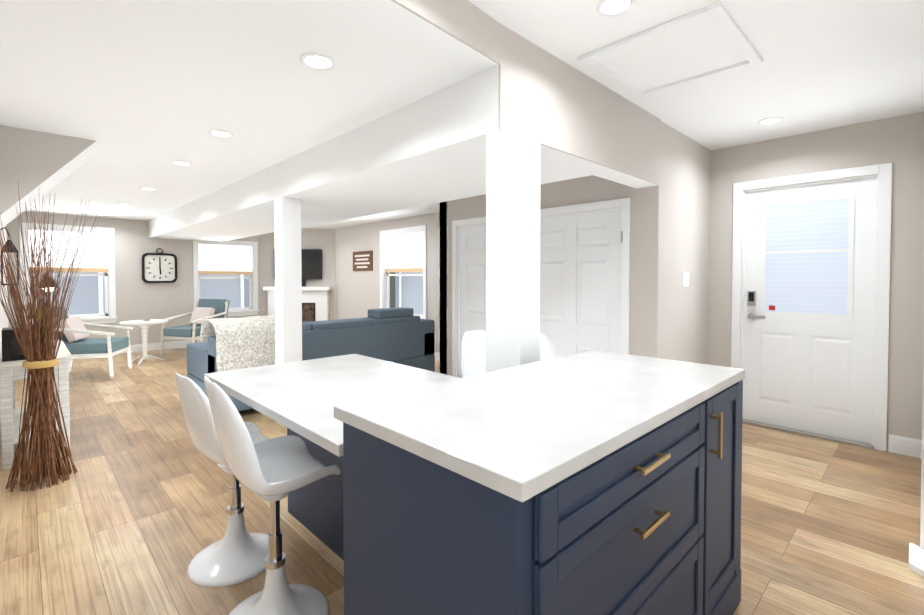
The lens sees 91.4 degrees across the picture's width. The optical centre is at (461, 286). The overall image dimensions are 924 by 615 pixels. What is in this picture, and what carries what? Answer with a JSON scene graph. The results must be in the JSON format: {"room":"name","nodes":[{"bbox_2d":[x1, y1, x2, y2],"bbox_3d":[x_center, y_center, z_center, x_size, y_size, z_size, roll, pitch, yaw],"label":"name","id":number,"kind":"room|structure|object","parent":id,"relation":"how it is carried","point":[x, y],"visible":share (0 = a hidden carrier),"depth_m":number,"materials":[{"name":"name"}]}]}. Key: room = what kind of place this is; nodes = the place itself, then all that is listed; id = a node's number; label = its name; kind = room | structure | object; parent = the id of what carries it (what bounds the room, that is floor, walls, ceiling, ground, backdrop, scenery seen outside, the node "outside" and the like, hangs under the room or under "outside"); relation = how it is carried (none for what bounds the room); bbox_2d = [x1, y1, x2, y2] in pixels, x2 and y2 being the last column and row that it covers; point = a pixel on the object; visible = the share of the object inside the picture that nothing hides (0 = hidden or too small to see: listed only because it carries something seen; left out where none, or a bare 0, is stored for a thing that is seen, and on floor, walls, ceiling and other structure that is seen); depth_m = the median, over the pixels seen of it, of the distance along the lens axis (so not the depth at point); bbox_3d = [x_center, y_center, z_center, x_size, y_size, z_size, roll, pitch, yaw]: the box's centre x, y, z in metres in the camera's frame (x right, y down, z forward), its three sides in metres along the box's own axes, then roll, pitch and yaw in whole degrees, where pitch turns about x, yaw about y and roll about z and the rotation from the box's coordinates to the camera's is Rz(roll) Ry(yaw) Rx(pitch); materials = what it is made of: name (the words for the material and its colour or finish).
{"room":"kitchen","nodes":[
{"label":"kitchen","id":0,"kind":"room"},
{"bbox_2d":[0,226,8,424],"bbox_3d":[-4.761,0.052,4.581,0.120,2.260,5.630,-1,2,-44],"label":"wall","id":1,"kind":"structure","parent":0,"point":[4,320],"depth_m":5.06,"materials":[{"name":"beige paint"}]},
{"bbox_2d":[0,227,18,284],"bbox_3d":[-3.318,-0.223,3.278,0.135,0.425,0.090,-1,2,-44],"label":"lantern sconce","id":2,"kind":"object","parent":1,"relation":"attached to","point":[10,246],"visible":0.67,"depth_m":3.28,"materials":[{"name":"black metal"}]},
{"bbox_2d":[0,125,95,228],"bbox_3d":[-3.142,-0.728,3.384,0.550,0.650,0.900,-1,2,-44],"label":"wall","id":3,"kind":"structure","parent":0,"point":[36,165],"depth_m":3.03,"materials":[{"name":"beige paint"}]},
{"bbox_2d":[6,212,258,344],"bbox_3d":[-5.046,-0.026,8.317,4.930,2.260,0.120,-1,2,-44],"label":"wall","id":4,"kind":"structure","parent":0,"point":[138,297],"depth_m":7.74,"materials":[{"name":"beige paint"}]},
{"bbox_2d":[19,222,116,323],"bbox_3d":[-6.208,-0.179,7.149,1.160,1.575,0.165,-1,2,-44],"label":"window","id":5,"kind":"structure","parent":4,"relation":"in","point":[99,255],"depth_m":7.26,"materials":[{"name":"white"}]},
{"bbox_2d":[74,339,207,354],"bbox_3d":[-5.375,1.049,7.924,3.640,0.127,0.016,-1,2,-44],"label":"baseboard","id":6,"kind":"structure","parent":4,"relation":"attached to","point":[157,346],"depth_m":7.95,"materials":[{"name":"white wood"}]},
{"bbox_2d":[142,248,176,282],"bbox_3d":[-5.312,-0.374,7.931,0.520,0.613,0.050,-1,2,-44],"label":"wall clock","id":7,"kind":"object","parent":4,"relation":"attached to","point":[157,267],"visible":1,"depth_m":7.92,"materials":[{"name":"black"}]},
{"bbox_2d":[193,240,259,316],"bbox_3d":[-4.569,-0.162,8.749,1.180,1.475,0.165,-1,2,-44],"label":"window","id":8,"kind":"structure","parent":4,"relation":"in","point":[230,257],"depth_m":8.78,"materials":[{"name":"white"}]},
{"bbox_2d":[0,0,497,220],"bbox_3d":[-3.943,-1.198,3.609,3.750,0.280,8.525,-1,2,-44],"label":"ceiling","id":9,"kind":"structure","parent":0,"point":[143,93],"depth_m":2.25,"materials":[{"name":"white paint"}]},
{"bbox_2d":[139,187,155,189],"bbox_3d":[-3.465,-1.082,4.976,0.158,0.006,0.158,0,1,1],"label":"recessed light","id":10,"kind":"object","parent":9,"relation":"in","point":[145,188],"depth_m":4.97,"materials":[{"name":"white"}]},
{"bbox_2d":[171,161,192,165],"bbox_3d":[-2.404,-1.059,3.874,0.158,0.006,0.158,1,1,37],"label":"recessed light","id":11,"kind":"object","parent":9,"relation":"in","point":[183,163],"depth_m":3.88,"materials":[{"name":"white"}]},
{"bbox_2d":[208,130,233,137],"bbox_3d":[-1.643,-1.043,3.079,0.158,0.006,0.158,0,1,19],"label":"recessed light","id":12,"kind":"object","parent":9,"relation":"in","point":[218,133],"depth_m":3.07,"materials":[{"name":"white"}]},
{"bbox_2d":[300,53,336,69],"bbox_3d":[-0.652,-1.021,2.049,0.158,0.006,0.158,1,1,37],"label":"recessed light","id":13,"kind":"object","parent":9,"relation":"in","point":[318,61],"depth_m":2.04,"materials":[{"name":"white"}]},
{"bbox_2d":[259,229,335,319],"bbox_3d":[-3.335,-0.043,9.159,1.556,2.260,0.050,0,1,1],"label":"wall","id":14,"kind":"structure","parent":0,"point":[323,240],"depth_m":9.12,"materials":[{"name":"beige paint"}]},
{"bbox_2d":[301,203,439,228],"bbox_3d":[-1.224,-1.260,6.585,2.000,0.280,8.060,-1,2,-44],"label":"ceiling","id":15,"kind":"structure","parent":0,"point":[410,212],"depth_m":7.41,"materials":[{"name":"white paint"}]},
{"bbox_2d":[149,64,615,241],"bbox_3d":[-2.292,-1.086,5.428,1.150,0.580,8.230,-1,2,-44],"label":"ceiling","id":16,"kind":"structure","parent":0,"point":[429,149],"depth_m":3.16,"materials":[{"name":"white paint"}]},
{"bbox_2d":[440,201,446,374],"bbox_3d":[0.201,0.034,5.473,1.150,2.260,0.120,-1,2,-44],"label":"wall","id":17,"kind":"structure","parent":0,"point":[444,263],"depth_m":5.07,"materials":[{"name":"black paint"}]},
{"bbox_2d":[0,347,923,614],"bbox_3d":[-1.568,1.255,3.480,6.900,0.100,12.100,-1,2,-44],"label":"floor","id":18,"kind":"structure","parent":0,"point":[130,517],"depth_m":2.36,"materials":[{"name":"brown wood"}]},
{"bbox_2d":[0,340,72,470],"bbox_3d":[-3.297,0.845,3.483,0.380,0.720,1.170,-1,2,-44],"label":"console table","id":19,"kind":"object","parent":18,"relation":"on","point":[11,372],"visible":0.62,"depth_m":3.04,"materials":[{"name":"white wood"}]},
{"bbox_2d":[1,327,42,361],"bbox_3d":[-3.027,0.388,3.111,0.200,0.210,0.205,-1,2,-44],"label":"speaker box","id":20,"kind":"object","parent":19,"relation":"on","point":[11,349],"visible":0.48,"depth_m":3.00,"materials":[{"name":"black"}]},
{"bbox_2d":[40,276,56,348],"bbox_3d":[-3.160,0.183,3.435,0.350,0.606,0.139,1,2,38],"label":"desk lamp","id":21,"kind":"object","parent":19,"relation":"on","point":[52,283],"visible":0.15,"depth_m":3.34,"materials":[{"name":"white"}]},
{"bbox_2d":[0,186,100,491],"bbox_3d":[-2.587,0.309,2.869,0.549,1.820,0.765,-1,2,-44],"label":"bundle","id":22,"kind":"object","parent":18,"relation":"on","point":[47,439],"visible":1,"depth_m":2.79,"materials":[{"name":"brown wood"}]},
{"bbox_2d":[32,306,132,378],"bbox_3d":[-4.902,0.711,5.862,0.858,0.897,0.700,0,1,-19],"label":"armchair","id":23,"kind":"object","parent":18,"relation":"on","point":[76,333],"visible":0.65,"depth_m":5.70,"materials":[{"name":"white wood"}]},
{"bbox_2d":[120,319,167,364],"bbox_3d":[-4.765,0.817,6.779,0.600,0.662,0.600,-1,2,-44],"label":"round side table","id":24,"kind":"object","parent":18,"relation":"on","point":[144,325],"visible":1,"depth_m":6.75,"materials":[{"name":"white wood"}]},
{"bbox_2d":[160,299,229,355],"bbox_3d":[-4.496,0.673,7.664,0.700,0.897,0.858,0,1,16],"label":"armchair","id":25,"kind":"object","parent":18,"relation":"on","point":[204,309],"visible":0.73,"depth_m":7.67,"materials":[{"name":"white wood"}]},
{"bbox_2d":[175,372,268,586],"bbox_3d":[-1.037,0.799,2.031,0.424,0.874,0.410,1,2,42],"label":"stool","id":26,"kind":"object","parent":18,"relation":"on","point":[238,553],"visible":0.62,"depth_m":1.94,"materials":[{"name":"white plastic"}]},
{"bbox_2d":[204,376,340,614],"bbox_3d":[-0.704,0.776,1.660,0.410,0.934,0.424,-1,2,-40],"label":"stool","id":27,"kind":"object","parent":18,"relation":"on","point":[274,471],"visible":1,"depth_m":1.64,"materials":[{"name":"white plastic"}]},
{"bbox_2d":[274,197,301,424],"bbox_3d":[-1.526,0.215,3.967,0.170,1.960,0.170,-1,2,-44],"label":"column","id":28,"kind":"structure","parent":18,"relation":"on","point":[288,282],"depth_m":3.90,"materials":[{"name":"white paint"}]},
{"bbox_2d":[263,287,331,321],"bbox_3d":[-3.288,0.544,9.049,1.320,1.090,0.187,0,1,1],"label":"fireplace","id":29,"kind":"object","parent":18,"relation":"on","point":[315,303],"visible":0.35,"depth_m":9.02,"materials":[{"name":"white"}]},
{"bbox_2d":[274,249,321,286],"bbox_3d":[-3.288,-0.376,9.049,0.960,0.750,0.045,0,1,1],"label":"screen","id":30,"kind":"object","parent":29,"relation":"on","point":[311,259],"visible":0.44,"depth_m":9.02,"materials":[{"name":"black plastic"}]},
{"bbox_2d":[186,307,434,410],"bbox_3d":[-1.857,0.714,5.456,2.540,0.900,1.750,-1,2,-44],"label":"sofa","id":31,"kind":"object","parent":18,"relation":"on","point":[402,335],"visible":0.54,"depth_m":5.01,"materials":[{"name":"blue fabric"}]},
{"bbox_2d":[200,315,274,371],"bbox_3d":[-2.032,0.547,4.316,0.724,0.525,0.531,-1,2,-44],"label":"fur throw","id":32,"kind":"object","parent":31,"relation":"on","point":[245,342],"visible":0.81,"depth_m":4.08,"materials":[{"name":"beige fur"}]},
{"bbox_2d":[204,354,458,560],"bbox_3d":[-0.510,0.835,2.065,0.850,0.800,1.330,-1,2,-44],"label":"island table","id":33,"kind":"object","parent":18,"relation":"on","point":[301,399],"visible":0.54,"depth_m":2.07,"materials":[{"name":"white stone"}]},
{"bbox_2d":[461,330,485,377],"bbox_3d":[0.206,0.744,2.524,0.424,0.964,0.410,-1,2,-44],"label":"stool","id":34,"kind":"object","parent":18,"relation":"on","point":[473,353],"visible":0.21,"depth_m":2.62,"materials":[{"name":"white plastic"}]},
{"bbox_2d":[486,123,540,372],"bbox_3d":[0.240,0.253,2.142,0.150,1.960,0.210,-1,2,-44],"label":"column","id":35,"kind":"structure","parent":18,"relation":"on","point":[513,153],"depth_m":2.07,"materials":[{"name":"white paint"}]},
{"bbox_2d":[334,374,744,614],"bbox_3d":[0.394,0.804,1.495,1.400,0.885,0.667,-1,2,-44],"label":"kitchen island","id":36,"kind":"object","parent":18,"relation":"on","point":[592,482],"depth_m":1.07,"materials":[{"name":"blue wood"}]},
{"bbox_2d":[334,350,744,493],"bbox_3d":[0.373,0.344,1.508,1.397,0.035,0.665,-1,2,-44],"label":"island countertop","id":37,"kind":"structure","parent":36,"relation":"on","point":[520,429],"depth_m":1.21,"materials":[{"name":"white stone"}]},
{"bbox_2d":[540,332,558,360],"bbox_3d":[0.621,0.766,2.901,0.424,0.904,0.410,-1,2,-44],"label":"stool","id":38,"kind":"object","parent":18,"relation":"on","point":[548,350],"visible":0.06,"depth_m":3.08,"materials":[{"name":"white plastic"}]},
{"bbox_2d":[391,0,660,184],"bbox_3d":[-0.422,-0.950,1.292,5.550,0.480,0.307,-1,2,-44],"label":"wall","id":39,"kind":"structure","parent":0,"point":[561,105],"depth_m":2.38,"materials":[{"name":"beige paint"}]},
{"bbox_2d":[440,175,642,375],"bbox_3d":[0.604,0.058,4.323,0.120,2.260,2.330,-1,2,-44],"label":"wall","id":40,"kind":"structure","parent":0,"point":[583,190],"depth_m":3.79,"materials":[{"name":"beige paint"}]},
{"bbox_2d":[460,209,620,377],"bbox_3d":[0.605,0.274,4.237,0.114,1.815,1.864,-1,2,-44],"label":"doors","id":41,"kind":"structure","parent":40,"relation":"in","point":[580,264],"depth_m":3.91,"materials":[{"name":"white wood"}]},
{"bbox_2d":[452,198,629,377],"bbox_3d":[0.641,0.241,4.272,0.142,1.895,2.010,-1,2,-44],"label":"door frame","id":42,"kind":"structure","parent":40,"relation":"attached to","point":[623,204],"depth_m":3.79,"materials":[{"name":"white wood"}]},
{"bbox_2d":[594,171,656,187],"bbox_3d":[1.166,-1.039,3.172,0.650,0.580,0.170,-1,2,-44],"label":"header beam","id":43,"kind":"structure","parent":0,"point":[624,179],"depth_m":3.15,"materials":[{"name":"white paint"}]},
{"bbox_2d":[335,111,923,450],"bbox_3d":[0.048,-0.079,6.537,0.120,2.440,9.540,-1,2,-44],"label":"wall","id":44,"kind":"structure","parent":0,"point":[897,142],"depth_m":3.57,"materials":[{"name":"beige paint"}]},
{"bbox_2d":[353,251,372,270],"bbox_3d":[-1.847,-0.477,8.369,0.023,0.360,0.660,-1,2,-44],"label":"sign","id":45,"kind":"object","parent":44,"relation":"attached to","point":[362,260],"visible":0.98,"depth_m":8.33,"materials":[{"name":"brown wood"}]},
{"bbox_2d":[380,225,426,318],"bbox_3d":[-0.967,-0.187,7.543,0.165,1.575,1.300,-1,2,-44],"label":"living room window","id":46,"kind":"structure","parent":44,"relation":"in","point":[403,249],"depth_m":7.55,"materials":[{"name":"white"}]},
{"bbox_2d":[433,352,439,360],"bbox_3d":[-0.964,1.058,7.502,0.016,0.127,4.380,-1,2,-44],"label":"baseboard","id":47,"kind":"structure","parent":44,"relation":"attached to","point":[437,356],"depth_m":6.89,"materials":[{"name":"white"}]},
{"bbox_2d":[742,177,875,443],"bbox_3d":[2.786,0.183,3.681,0.105,2.020,0.860,-1,2,-44],"label":"exterior door","id":48,"kind":"structure","parent":44,"relation":"in","point":[809,271],"depth_m":3.65,"materials":[{"name":"white wood"}]},
{"bbox_2d":[731,162,891,450],"bbox_3d":[2.802,0.146,3.696,0.150,2.110,1.020,-1,2,-44],"label":"door frame","id":49,"kind":"structure","parent":44,"relation":"attached to","point":[883,174],"depth_m":3.36,"materials":[{"name":"white wood"}]},
{"bbox_2d":[888,434,921,458],"bbox_3d":[3.187,1.147,3.246,0.016,0.127,0.170,-1,2,-44],"label":"baseboard","id":50,"kind":"structure","parent":44,"relation":"attached to","point":[906,446],"depth_m":3.24,"materials":[{"name":"white wood"}]},
{"bbox_2d":[641,121,710,363],"bbox_3d":[1.828,-0.022,3.803,1.150,2.440,0.120,-1,2,-44],"label":"wall","id":51,"kind":"structure","parent":0,"point":[676,241],"depth_m":3.61,"materials":[{"name":"beige paint"}]},
{"bbox_2d":[682,272,688,286],"bbox_3d":[1.855,-0.060,3.739,0.140,0.120,0.010,-1,2,-44],"label":"switch plate","id":52,"kind":"object","parent":51,"relation":"attached to","point":[685,279],"visible":1,"depth_m":3.72,"materials":[{"name":"white plastic"}]},
{"bbox_2d":[468,0,923,149],"bbox_3d":[1.256,-1.224,0.532,6.900,0.100,4.010,-1,2,-44],"label":"ceiling","id":53,"kind":"structure","parent":0,"point":[826,64],"depth_m":2.40,"materials":[{"name":"white paint"}]},
{"bbox_2d":[596,0,635,15],"bbox_3d":[0.655,-1.199,1.923,0.158,0.006,0.158,0,1,19],"label":"recessed light","id":54,"kind":"object","parent":53,"relation":"in","point":[604,7],"depth_m":1.93,"materials":[{"name":"white"}]},
{"bbox_2d":[578,1,762,98],"bbox_3d":[1.107,-1.201,2.391,0.720,0.022,0.680,-1,2,-44],"label":"attic hatch","id":55,"kind":"object","parent":53,"relation":"attached to","point":[709,41],"visible":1,"depth_m":2.34,"materials":[{"name":"white"}]},
{"bbox_2d":[757,117,782,124],"bbox_3d":[2.285,-1.228,3.345,0.158,0.006,0.158,0,1,1],"label":"recessed light","id":56,"kind":"object","parent":53,"relation":"in","point":[771,120],"depth_m":3.33,"materials":[{"name":"white"}]},
{"bbox_2d":[920,366,923,549],"bbox_3d":[2.649,0.006,2.496,1.800,2.440,0.120,-1,2,-44],"label":"wall","id":57,"kind":"structure","parent":0,"point":[922,511],"depth_m":1.93,"materials":[{"name":"beige paint"}]},
{"bbox_3d":[2.160,0.044,0.636,0.120,2.440,2.600,0,1,-5],"label":"wall","id":58,"kind":"structure","parent":0,"visible":0},
{"bbox_2d":[909,543,923,577],"bbox_3d":[1.969,1.180,1.945,0.016,0.115,0.065,0,1,-6],"label":"baseboard","id":59,"kind":"structure","parent":58,"relation":"attached to","point":[916,558],"depth_m":1.95,"materials":[{"name":"white wood"}]},
{"label":"outside","id":60,"kind":"structure","parent":0,"visible":0},
{"bbox_2d":[34,272,104,314],"bbox_3d":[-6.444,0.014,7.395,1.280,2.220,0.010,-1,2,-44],"label":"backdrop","id":61,"kind":"structure","parent":60,"point":[88,296],"depth_m":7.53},
{"bbox_2d":[200,275,248,307],"bbox_3d":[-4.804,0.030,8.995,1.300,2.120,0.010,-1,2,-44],"label":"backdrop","id":62,"kind":"structure","parent":60,"point":[235,292],"depth_m":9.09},
{"bbox_2d":[395,272,422,313],"bbox_3d":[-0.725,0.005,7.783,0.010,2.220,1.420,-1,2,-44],"label":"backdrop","id":63,"kind":"structure","parent":60,"point":[408,291],"depth_m":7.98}
]}

